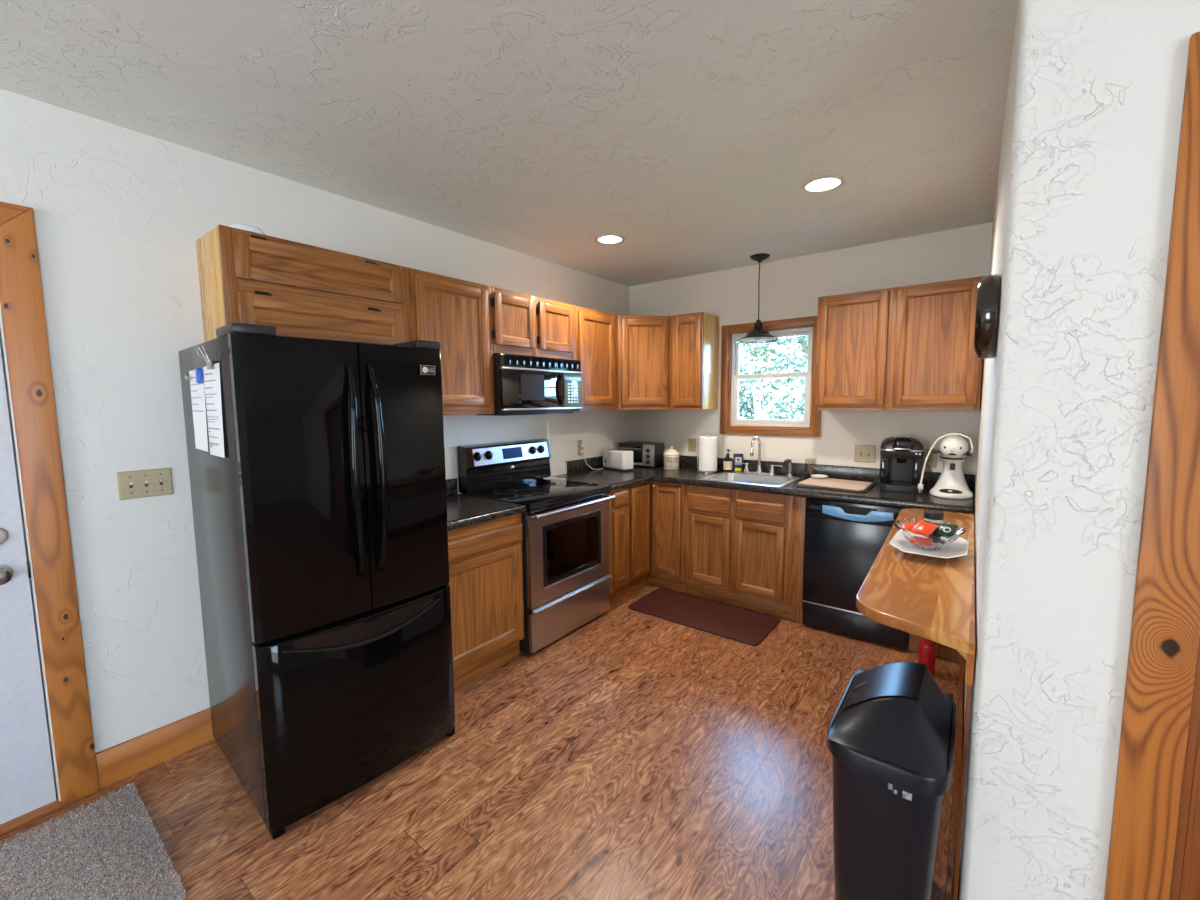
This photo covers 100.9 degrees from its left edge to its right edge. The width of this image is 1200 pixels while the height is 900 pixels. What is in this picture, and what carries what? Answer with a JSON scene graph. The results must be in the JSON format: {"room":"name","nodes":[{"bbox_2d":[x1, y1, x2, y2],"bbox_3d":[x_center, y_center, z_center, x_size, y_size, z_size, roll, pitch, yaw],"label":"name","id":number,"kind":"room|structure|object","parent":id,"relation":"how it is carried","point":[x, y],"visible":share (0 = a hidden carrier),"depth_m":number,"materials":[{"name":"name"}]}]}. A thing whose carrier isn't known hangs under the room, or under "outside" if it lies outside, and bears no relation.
{"room":"kitchen","nodes":[
{"label":"kitchen","id":0,"kind":"room"},
{"bbox_2d":[0,88,628,781],"bbox_3d":[-2.049,-0.047,1.848,0.140,2.765,7.740,4,7,37],"label":"wall","id":1,"kind":"structure","parent":0,"point":[120,213],"depth_m":2.00,"materials":[{"name":"beige paint"}]},
{"bbox_2d":[0,347,55,824],"bbox_3d":[-2.329,0.348,1.401,0.120,2.030,0.930,4,7,37],"label":"door","id":2,"kind":"structure","parent":1,"relation":"in","point":[27,785],"depth_m":1.77,"materials":[{"name":"white paint"}]},
{"bbox_2d":[0,201,98,806],"bbox_3d":[-2.363,0.288,1.418,0.120,2.187,1.145,4,7,37],"label":"door frame","id":3,"kind":"structure","parent":1,"relation":"attached to","point":[21,294],"depth_m":1.79,"materials":[{"name":"brown wood"}]},
{"bbox_2d":[116,468,173,499],"bbox_3d":[-1.837,0.136,2.008,0.019,0.112,0.166,4,7,37],"label":"switch plate","id":4,"kind":"object","parent":1,"relation":"attached to","point":[150,482],"visible":1,"depth_m":2.01,"materials":[{"name":"beige plastic"}]},
{"bbox_2d":[95,708,214,789],"bbox_3d":[-0.841,1.107,3.395,0.016,0.148,3.695,4,7,37],"label":"baseboard","id":5,"kind":"structure","parent":1,"relation":"attached to","point":[116,763],"depth_m":2.06,"materials":[{"name":"brown wood"}]},
{"bbox_2d":[196,224,413,344],"bbox_3d":[-1.334,-0.699,2.341,0.324,0.427,0.812,4,7,37],"label":"upper cabinet","id":6,"kind":"object","parent":1,"relation":"attached to","point":[298,289],"visible":0.84,"depth_m":2.14,"materials":[{"name":"brown wood"}]},
{"bbox_2d":[228,224,264,234],"bbox_3d":[-1.456,-0.901,2.036,0.140,0.036,0.140,4,7,37],"label":"bowl","id":7,"kind":"object","parent":6,"relation":"on","point":[246,227],"visible":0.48,"depth_m":1.99,"materials":[{"name":"white ceramic"}]},
{"bbox_2d":[446,478,457,495],"bbox_3d":[-1.103,0.256,2.976,0.019,0.103,0.580,4,7,37],"label":"backsplash","id":8,"kind":"structure","parent":1,"relation":"attached to","point":[451,484],"depth_m":3.16,"materials":[{"name":"black laminate"}]},
{"bbox_2d":[411,268,494,414],"bbox_3d":[-0.923,-0.588,2.886,0.324,0.762,0.529,4,7,37],"label":"upper cabinet","id":9,"kind":"object","parent":1,"relation":"attached to","point":[455,313],"visible":0.7,"depth_m":2.80,"materials":[{"name":"brown wood"}]},
{"bbox_2d":[491,286,576,359],"bbox_3d":[-0.524,-0.825,3.386,0.324,0.392,0.798,4,7,37],"label":"upper cabinet","id":10,"kind":"object","parent":1,"relation":"attached to","point":[522,324],"visible":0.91,"depth_m":3.23,"materials":[{"name":"brown wood"}]},
{"bbox_2d":[476,353,582,415],"bbox_3d":[-0.492,-0.436,3.393,0.402,0.381,0.762,4,7,37],"label":"microwave","id":11,"kind":"object","parent":10,"relation":"attached to","point":[523,384],"visible":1,"depth_m":3.22,"materials":[{"name":"black metal"}]},
{"bbox_2d":[577,440,583,455],"bbox_3d":[-0.162,-0.018,4.190,0.008,0.132,0.076,4,7,37],"label":"wall outlet","id":12,"kind":"object","parent":1,"relation":"attached to","point":[579,441],"visible":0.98,"depth_m":4.18,"materials":[{"name":"beige plastic"}]},
{"bbox_2d":[576,306,617,410],"bbox_3d":[-0.123,-0.695,3.921,0.324,0.762,0.513,4,7,37],"label":"upper cabinet","id":13,"kind":"object","parent":1,"relation":"attached to","point":[597,331],"visible":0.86,"depth_m":3.81,"materials":[{"name":"brown wood"}]},
{"bbox_2d":[0,584,964,899],"bbox_3d":[0.460,1.535,0.072,6.440,0.080,7.740,4,7,37],"label":"floor","id":14,"kind":"structure","parent":0,"point":[630,755],"depth_m":1.91,"materials":[{"name":"brown wood"}]},
{"bbox_2d":[0,794,61,835],"bbox_3d":[-2.358,1.367,1.526,0.150,0.018,0.945,4,7,37],"label":"threshold","id":15,"kind":"object","parent":14,"relation":"on","point":[22,820],"visible":0.45,"depth_m":1.80,"materials":[{"name":"brown wood"}]},
{"bbox_2d":[0,782,185,899],"bbox_3d":[-1.893,1.382,1.291,0.752,0.015,1.137,4,7,37],"label":"shag rug","id":16,"kind":"object","parent":14,"relation":"on","point":[110,848],"visible":1,"depth_m":1.63,"materials":[{"name":"grey carpet"}]},
{"bbox_2d":[178,322,454,839],"bbox_3d":[-1.165,0.427,2.124,0.873,1.754,0.735,4,7,40],"label":"refrigerator","id":17,"kind":"object","parent":14,"relation":"on","point":[321,527],"visible":1,"depth_m":1.80,"materials":[{"name":"black metal"}]},
{"bbox_2d":[189,368,207,451],"bbox_3d":[-1.514,-0.150,1.868,0.230,0.302,0.006,4,7,40],"label":"paper sheet","id":18,"kind":"object","parent":17,"relation":"attached to","point":[197,389],"visible":0.94,"depth_m":1.87,"materials":[{"name":"white paper"}]},
{"bbox_2d":[195,367,201,382],"bbox_3d":[-1.445,-0.268,1.785,0.038,0.056,0.012,4,7,40],"label":"magnet","id":19,"kind":"object","parent":17,"relation":"attached to","point":[198,373],"visible":1,"depth_m":1.77,"materials":[{"name":"blue plastic"}]},
{"bbox_2d":[196,345,214,369],"bbox_3d":[-1.328,-0.310,1.671,0.094,0.076,0.032,4,7,40],"label":"clip","id":20,"kind":"object","parent":17,"relation":"attached to","point":[210,364],"visible":1,"depth_m":1.66,"materials":[{"name":"silver metal"}]},
{"bbox_2d":[203,363,224,457],"bbox_3d":[-1.345,-0.136,1.724,0.224,0.319,0.007,4,7,40],"label":"paper sheet","id":21,"kind":"object","parent":17,"relation":"attached to","point":[211,377],"visible":1,"depth_m":1.72,"materials":[{"name":"white paper"}]},
{"bbox_2d":[448,513,523,689],"bbox_3d":[-0.854,0.797,2.838,0.620,0.874,0.580,4,7,37],"label":"base cabinet","id":22,"kind":"object","parent":14,"relation":"on","point":[486,560],"visible":0.54,"depth_m":2.66,"materials":[{"name":"brown wood"}]},
{"bbox_2d":[446,478,525,530],"bbox_3d":[-0.854,0.292,2.787,0.647,0.142,0.580,4,7,37],"label":"countertop","id":23,"kind":"structure","parent":22,"relation":"on","point":[462,510],"depth_m":2.75,"materials":[{"name":"black laminate"}]},
{"bbox_2d":[457,439,614,652],"bbox_3d":[-0.396,0.571,3.329,0.705,1.222,0.778,4,7,37],"label":"range","id":24,"kind":"object","parent":14,"relation":"on","point":[566,550],"visible":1,"depth_m":3.18,"materials":[{"name":"silver metal"}]},
{"bbox_2d":[464,479,610,506],"bbox_3d":[-0.398,0.270,3.299,0.597,0.017,0.778,4,7,37],"label":"cooktop","id":25,"kind":"object","parent":24,"relation":"in","point":[529,492],"depth_m":3.22,"materials":[{"name":"black glass"}]},
{"bbox_2d":[543,477,565,479],"bbox_3d":[-0.339,0.215,3.679,0.172,0.015,0.124,4,7,37],"label":"spoon rest","id":26,"kind":"object","parent":24,"relation":"on","point":[547,478],"visible":1,"depth_m":3.67,"materials":[{"name":"white ceramic"}]},
{"bbox_2d":[606,487,628,604],"bbox_3d":[-0.104,0.697,3.808,0.620,0.874,0.305,4,7,37],"label":"base cabinet","id":27,"kind":"object","parent":14,"relation":"on","point":[619,506],"visible":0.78,"depth_m":3.63,"materials":[{"name":"brown wood"}]},
{"bbox_2d":[624,481,685,596],"bbox_3d":[0.374,0.654,4.200,0.907,0.874,0.900,4,7,37],"label":"base cabinet","id":28,"kind":"object","parent":14,"relation":"on","point":[656,509],"visible":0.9,"depth_m":3.87,"materials":[{"name":"brown wood"}]},
{"bbox_2d":[551,455,974,513],"bbox_3d":[0.971,0.207,3.502,2.663,0.142,1.209,4,7,37],"label":"countertop","id":29,"kind":"structure","parent":28,"relation":"on","point":[575,470],"depth_m":3.59,"materials":[{"name":"black laminate"}]},
{"bbox_2d":[581,449,602,469],"bbox_3d":[-0.060,0.082,4.238,0.228,0.182,0.044,-4,7,-33],"label":"power cord","id":30,"kind":"object","parent":29,"relation":"on","point":[582,450],"visible":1,"depth_m":4.19,"materials":[{"name":"white plastic"}]},
{"bbox_2d":[603,449,632,471],"bbox_3d":[0.146,0.084,4.281,0.126,0.169,0.320,-4,7,-36],"label":"toaster","id":31,"kind":"object","parent":29,"relation":"on","point":[613,459],"visible":1,"depth_m":4.18,"materials":[{"name":"white plastic"}]},
{"bbox_2d":[619,441,663,467],"bbox_3d":[0.366,0.040,4.489,0.360,0.212,0.253,3,6,29],"label":"toaster oven","id":32,"kind":"object","parent":29,"relation":"on","point":[644,453],"visible":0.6,"depth_m":4.39,"materials":[{"name":"black metal"}]},
{"bbox_2d":[663,446,679,469],"bbox_3d":[0.621,0.064,4.304,0.144,0.196,0.144,4,7,37],"label":"canister","id":33,"kind":"object","parent":29,"relation":"on","point":[671,456],"visible":1,"depth_m":4.25,"materials":[{"name":"beige ceramic"}]},
{"bbox_2d":[664,455,678,469],"bbox_3d":[0.621,0.102,4.307,0.138,0.120,0.138,4,7,37],"label":"jar","id":34,"kind":"object","parent":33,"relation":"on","point":[671,462],"depth_m":4.25,"materials":[{"name":"beige ceramic"}]},
{"bbox_2d":[697,433,716,472],"bbox_3d":[0.884,0.020,4.091,0.159,0.321,0.144,0,6,9],"label":"paper towel holder","id":35,"kind":"object","parent":29,"relation":"on","point":[707,433],"visible":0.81,"depth_m":4.07,"materials":[{"name":"silver metal"}]},
{"bbox_2d":[699,436,716,470],"bbox_3d":[0.891,0.029,4.091,0.150,0.279,0.150,4,7,37],"label":"paper towel roll","id":36,"kind":"object","parent":35,"relation":"on","point":[707,445],"visible":1,"depth_m":4.03,"materials":[{"name":"white paper"}]},
{"bbox_2d":[733,453,742,471],"bbox_3d":[1.132,0.106,4.060,0.076,0.152,0.046,1,6,13],"label":"box","id":37,"kind":"object","parent":29,"relation":"on","point":[737,457],"visible":0.94,"depth_m":4.04,"materials":[{"name":"blue cardboard"}]},
{"bbox_2d":[700,471,800,486],"bbox_3d":[1.129,0.303,3.722,0.598,0.190,0.517,4,7,37],"label":"sink","id":38,"kind":"object","parent":29,"relation":"in","point":[729,477],"visible":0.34,"depth_m":3.83,"materials":[{"name":"silver metal"}]},
{"bbox_2d":[784,459,792,476],"bbox_3d":[1.427,0.134,3.757,0.071,0.134,0.044,3,6,28],"label":"sprayer","id":39,"kind":"object","parent":38,"relation":"on","point":[788,461],"visible":1,"depth_m":3.74,"materials":[{"name":"silver metal"}]},
{"bbox_2d":[736,436,783,474],"bbox_3d":[1.218,0.044,3.843,0.377,0.299,0.160,4,7,37],"label":"faucet","id":40,"kind":"object","parent":29,"relation":"on","point":[746,469],"visible":1,"depth_m":3.87,"materials":[{"name":"silver metal"}]},
{"bbox_2d":[805,458,815,478],"bbox_3d":[1.574,0.138,3.717,0.075,0.146,0.075,4,7,37],"label":"drinking glass","id":41,"kind":"object","parent":29,"relation":"on","point":[809,462],"visible":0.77,"depth_m":3.69,"materials":[{"name":"white"}]},
{"bbox_2d":[795,477,875,492],"bbox_3d":[1.619,0.233,3.402,0.435,0.018,0.427,4,7,37],"label":"board","id":42,"kind":"object","parent":29,"relation":"on","point":[827,483],"visible":0.91,"depth_m":3.33,"materials":[{"name":"beige wood"}]},
{"bbox_2d":[811,474,827,478],"bbox_3d":[1.592,0.195,3.598,0.116,0.019,0.116,4,7,37],"label":"dish","id":43,"kind":"object","parent":42,"relation":"on","point":[816,476],"visible":1,"depth_m":3.60,"materials":[{"name":"white ceramic"}]},
{"bbox_2d":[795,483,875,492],"bbox_3d":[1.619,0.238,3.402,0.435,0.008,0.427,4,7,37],"label":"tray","id":44,"kind":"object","parent":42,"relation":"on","point":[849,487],"depth_m":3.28,"materials":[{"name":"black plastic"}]},
{"bbox_2d":[879,436,924,493],"bbox_3d":[1.949,0.084,3.212,0.242,0.346,0.348,3,6,29],"label":"coffee maker","id":45,"kind":"object","parent":29,"relation":"on","point":[901,457],"visible":0.98,"depth_m":3.12,"materials":[{"name":"black plastic"}]},
{"bbox_2d":[888,480,911,485],"bbox_3d":[1.913,0.210,3.159,0.130,0.015,0.115,3,6,29],"label":"drip tray","id":46,"kind":"object","parent":45,"relation":"on","point":[890,482],"depth_m":3.13,"materials":[{"name":"black plastic"}]},
{"bbox_2d":[918,433,973,498],"bbox_3d":[2.127,0.085,2.994,0.305,0.383,0.228,-3,6,-27],"label":"stand mixer","id":47,"kind":"object","parent":29,"relation":"on","point":[951,484],"visible":1,"depth_m":2.94,"materials":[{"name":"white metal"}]},
{"bbox_2d":[628,588,779,645],"bbox_3d":[0.715,1.151,3.496,0.965,0.016,0.463,4,7,37],"label":"kitchen mat","id":48,"kind":"object","parent":14,"relation":"on","point":[730,622],"visible":1,"depth_m":3.43,"materials":[{"name":"red plastic"}]},
{"bbox_2d":[683,485,792,619],"bbox_3d":[1.135,0.688,3.786,0.800,0.874,0.620,4,7,37],"label":"base cabinet","id":49,"kind":"object","parent":14,"relation":"on","point":[737,543],"visible":0.88,"depth_m":3.52,"materials":[{"name":"brown wood"}]},
{"bbox_2d":[790,496,806,622],"bbox_3d":[1.488,0.711,3.521,0.081,0.874,0.592,4,7,37],"label":"filler panel","id":50,"kind":"object","parent":14,"relation":"on","point":[799,503],"visible":0.36,"depth_m":3.29,"materials":[{"name":"brown wood"}]},
{"bbox_2d":[802,498,908,649],"bbox_3d":[1.751,0.727,3.301,0.598,0.851,0.602,4,7,37],"label":"dishwasher","id":51,"kind":"object","parent":14,"relation":"on","point":[843,540],"visible":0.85,"depth_m":3.10,"materials":[{"name":"black metal"}]},
{"bbox_2d":[827,662,956,899],"bbox_3d":[0.844,0.998,1.440,0.282,0.717,0.470,4,7,37],"label":"trash can","id":52,"kind":"object","parent":14,"relation":"on","point":[891,732],"visible":1,"depth_m":1.28,"materials":[{"name":"black plastic"}]},
{"bbox_2d":[827,665,952,782],"bbox_3d":[0.841,0.702,1.411,0.258,0.112,0.443,4,7,37],"label":"lid","id":53,"kind":"object","parent":52,"relation":"attached to","point":[896,719],"depth_m":1.31,"materials":[{"name":"black plastic"}]},
{"bbox_2d":[918,638,935,675],"bbox_3d":[1.791,1.130,2.716,0.080,0.192,0.080,4,7,37],"label":"fire extinguisher","id":54,"kind":"object","parent":14,"relation":"on","point":[926,652],"visible":0.66,"depth_m":2.69,"materials":[{"name":"red metal"}]},
{"bbox_2d":[908,633,959,662],"bbox_3d":[2.100,0.752,3.053,0.253,0.874,0.592,4,7,37],"label":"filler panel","id":55,"kind":"object","parent":14,"relation":"on","point":[942,651],"visible":0.09,"depth_m":2.88,"materials":[{"name":"brown wood"}]},
{"bbox_2d":[0,0,1017,286],"bbox_3d":[0.450,-1.148,-0.288,6.580,0.200,7.880,4,7,37],"label":"ceiling","id":56,"kind":"structure","parent":0,"point":[690,132],"depth_m":1.78,"materials":[{"name":"white paint"}]},
{"bbox_2d":[595,234,624,244],"bbox_3d":[0.065,-1.442,3.262,0.200,0.120,0.200,4,7,37],"label":"recessed light","id":57,"kind":"object","parent":56,"relation":"in","point":[607,239],"visible":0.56,"depth_m":3.31,"materials":[{"name":"grey"}]},
{"bbox_2d":[735,253,781,343],"bbox_3d":[1.189,-1.128,3.709,0.340,0.624,0.340,4,7,37],"label":"pendant lamp","id":58,"kind":"object","parent":56,"relation":"hanging from","point":[758,334],"visible":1,"depth_m":3.69,"materials":[{"name":"brown metal"}]},
{"bbox_2d":[801,175,844,193],"bbox_3d":[1.107,-1.372,2.456,0.200,0.120,0.200,4,7,37],"label":"recessed light","id":59,"kind":"object","parent":56,"relation":"in","point":[823,184],"visible":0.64,"depth_m":2.48,"materials":[{"name":"grey"}]},
{"bbox_2d":[723,449,731,471],"bbox_3d":[1.045,0.084,4.050,0.070,0.182,0.070,4,7,37],"label":"soap bottle","id":60,"kind":"object","parent":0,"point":[727,467],"visible":1,"depth_m":4.03,"materials":[{"name":"black"}]},
{"bbox_2d":[629,222,992,513],"bbox_3d":[2.875,-0.184,2.845,6.440,2.765,0.140,4,7,37],"label":"wall","id":61,"kind":"structure","parent":0,"point":[789,288],"depth_m":3.67,"materials":[{"name":"beige paint"}]},
{"bbox_2d":[618,315,669,409],"bbox_3d":[0.333,-0.733,4.276,0.606,0.762,0.606,4,7,37],"label":"upper cabinet","id":62,"kind":"object","parent":61,"relation":"attached to","point":[643,341],"visible":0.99,"depth_m":4.06,"materials":[{"name":"brown wood"}]},
{"bbox_2d":[688,438,695,451],"bbox_3d":[0.809,-0.044,4.363,0.076,0.120,0.008,4,7,37],"label":"wall outlet","id":63,"kind":"object","parent":61,"relation":"attached to","point":[691,441],"visible":1,"depth_m":4.36,"materials":[{"name":"beige plastic"}]},
{"bbox_2d":[669,312,718,409],"bbox_3d":[0.779,-0.721,4.115,0.297,0.762,0.324,4,7,37],"label":"upper cabinet","id":64,"kind":"object","parent":61,"relation":"attached to","point":[694,337],"visible":1,"depth_m":4.00,"materials":[{"name":"brown wood"}]},
{"bbox_2d":[720,316,820,436],"bbox_3d":[1.357,-0.565,3.943,0.792,0.893,0.118,4,7,37],"label":"window","id":65,"kind":"structure","parent":61,"relation":"in","point":[735,376],"depth_m":3.94,"materials":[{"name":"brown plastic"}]},
{"bbox_2d":[566,455,974,490],"bbox_3d":[1.055,0.176,3.608,2.663,0.103,0.934,4,7,37],"label":"backsplash","id":66,"kind":"structure","parent":61,"relation":"attached to","point":[865,474],"depth_m":3.80,"materials":[{"name":"black laminate"}]},
{"bbox_2d":[854,445,875,462],"bbox_3d":[1.886,0.028,3.531,0.132,0.120,0.019,4,7,37],"label":"wall outlet","id":67,"kind":"object","parent":61,"relation":"attached to","point":[863,453],"visible":1,"depth_m":3.53,"materials":[{"name":"beige plastic"}]},
{"bbox_2d":[814,276,985,409],"bbox_3d":[1.929,-0.645,3.234,0.908,0.762,0.324,4,7,37],"label":"upper cabinet","id":68,"kind":"object","parent":61,"relation":"attached to","point":[911,347],"visible":0.93,"depth_m":3.08,"materials":[{"name":"brown wood"}]},
{"bbox_2d":[923,449,936,466],"bbox_3d":[2.194,0.053,3.302,0.080,0.120,0.008,4,7,37],"label":"wall outlet","id":69,"kind":"object","parent":61,"relation":"attached to","point":[932,459],"visible":0.8,"depth_m":3.30,"materials":[{"name":"beige plastic"}]},
{"bbox_2d":[959,0,1122,899],"bbox_3d":[1.731,-0.103,2.109,0.192,2.765,2.430,4,7,37],"label":"wall","id":70,"kind":"structure","parent":0,"point":[1048,218],"depth_m":1.14,"materials":[{"name":"white paint"}]},
{"bbox_2d":[856,508,974,899],"bbox_3d":[1.345,0.786,2.083,0.350,0.764,1.763,4,7,37],"label":"breakfast bar","id":71,"kind":"object","parent":70,"relation":"attached to","point":[930,598],"visible":0.94,"depth_m":1.54,"materials":[{"name":"brown wood"}]},
{"bbox_2d":[889,531,968,558],"bbox_3d":[1.343,0.391,2.023,0.254,0.034,0.420,4,7,37],"label":"serving plate","id":72,"kind":"object","parent":71,"relation":"on","point":[959,547],"visible":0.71,"depth_m":1.99,"materials":[{"name":"white ceramic"}]},
{"bbox_2d":[894,519,965,550],"bbox_3d":[1.341,0.354,2.027,0.249,0.087,0.281,4,7,37],"label":"glass bowl","id":73,"kind":"object","parent":72,"relation":"on","point":[922,541],"visible":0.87,"depth_m":1.96,"materials":[{"name":"white"}]},
{"bbox_2d":[902,523,915,530],"bbox_3d":[1.290,0.322,2.050,0.064,0.023,0.076,2,6,26],"label":"snack packet","id":74,"kind":"object","parent":73,"relation":"in","point":[906,526],"visible":0.62,"depth_m":2.04,"materials":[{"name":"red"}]},
{"bbox_2d":[911,520,937,534],"bbox_3d":[1.313,0.318,2.007,0.075,0.047,0.067,-4,6,-29],"label":"snack packet","id":75,"kind":"object","parent":73,"relation":"in","point":[926,528],"visible":0.9,"depth_m":2.00,"materials":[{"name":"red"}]},
{"bbox_2d":[932,523,956,535],"bbox_3d":[1.375,0.321,1.984,0.052,0.051,0.084,-5,7,-39],"label":"snack packet","id":76,"kind":"object","parent":73,"relation":"in","point":[942,529],"visible":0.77,"depth_m":1.98,"materials":[{"name":"teal plastic"}]},
{"bbox_2d":[924,510,943,523],"bbox_3d":[1.497,0.331,2.227,0.076,0.110,0.076,4,7,37],"label":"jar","id":77,"kind":"object","parent":71,"relation":"on","point":[930,515],"visible":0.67,"depth_m":2.20,"materials":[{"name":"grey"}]},
{"bbox_2d":[951,654,963,899],"bbox_3d":[1.469,1.235,2.029,0.016,0.120,1.696,4,7,36],"label":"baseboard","id":78,"kind":"structure","parent":70,"relation":"attached to","point":[958,767],"depth_m":1.88,"materials":[{"name":"brown wood"}]},
{"bbox_2d":[974,274,1000,358],"bbox_3d":[0.999,-0.342,1.280,0.044,0.210,0.210,4,7,37],"label":"wall clock","id":79,"kind":"object","parent":70,"relation":"attached to","point":[988,293],"visible":1,"depth_m":1.21,"materials":[{"name":"black paint"}]},
{"bbox_2d":[1045,0,1199,899],"bbox_3d":[2.469,0.086,0.099,3.440,2.765,0.130,4,7,37],"label":"wall","id":80,"kind":"structure","parent":0,"point":[1155,35],"depth_m":1.06,"materials":[{"name":"white paint"}]},
{"bbox_2d":[1104,32,1199,899],"bbox_3d":[1.574,0.315,0.805,0.993,2.187,0.146,4,7,37],"label":"door frame","id":81,"kind":"structure","parent":80,"relation":"attached to","point":[1165,625],"depth_m":1.02,"materials":[{"name":"brown wood"}]},
{"bbox_2d":[1179,719,1199,899],"bbox_3d":[1.536,0.379,0.759,0.774,2.050,0.104,4,7,37],"label":"door","id":82,"kind":"structure","parent":80,"relation":"in","point":[1190,876],"depth_m":1.04,"materials":[{"name":"brown wood"}]},
{"label":"outside","id":83,"kind":"structure","parent":0,"visible":0},
{"bbox_3d":[8.311,0.252,15.277,28.000,0.100,25.700,4,7,37],"label":"ground","id":84,"kind":"structure","parent":83,"visible":0},
{"bbox_2d":[738,344,788,412],"bbox_3d":[3.612,-1.800,14.803,3.797,4.159,3.172,4,7,37],"label":"leafy tree","id":85,"kind":"object","parent":84,"relation":"on","point":[742,389],"visible":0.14,"depth_m":14.45,"materials":[{"name":"green plant"}]},
{"bbox_2d":[738,346,807,419],"bbox_3d":[2.116,-0.281,7.474,2.098,2.581,3.246,-2,6,-13],"label":"leafy tree","id":86,"kind":"object","parent":84,"relation":"on","point":[756,407],"visible":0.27,"depth_m":7.17,"materials":[{"name":"green plant"}]},
{"bbox_2d":[739,335,807,419],"bbox_3d":[4.239,-1.767,9.857,3.495,5.040,3.579,4,7,37],"label":"leafy tree","id":87,"kind":"object","parent":84,"relation":"on","point":[801,340],"visible":0.23,"depth_m":9.60,"materials":[{"name":"green plant"}]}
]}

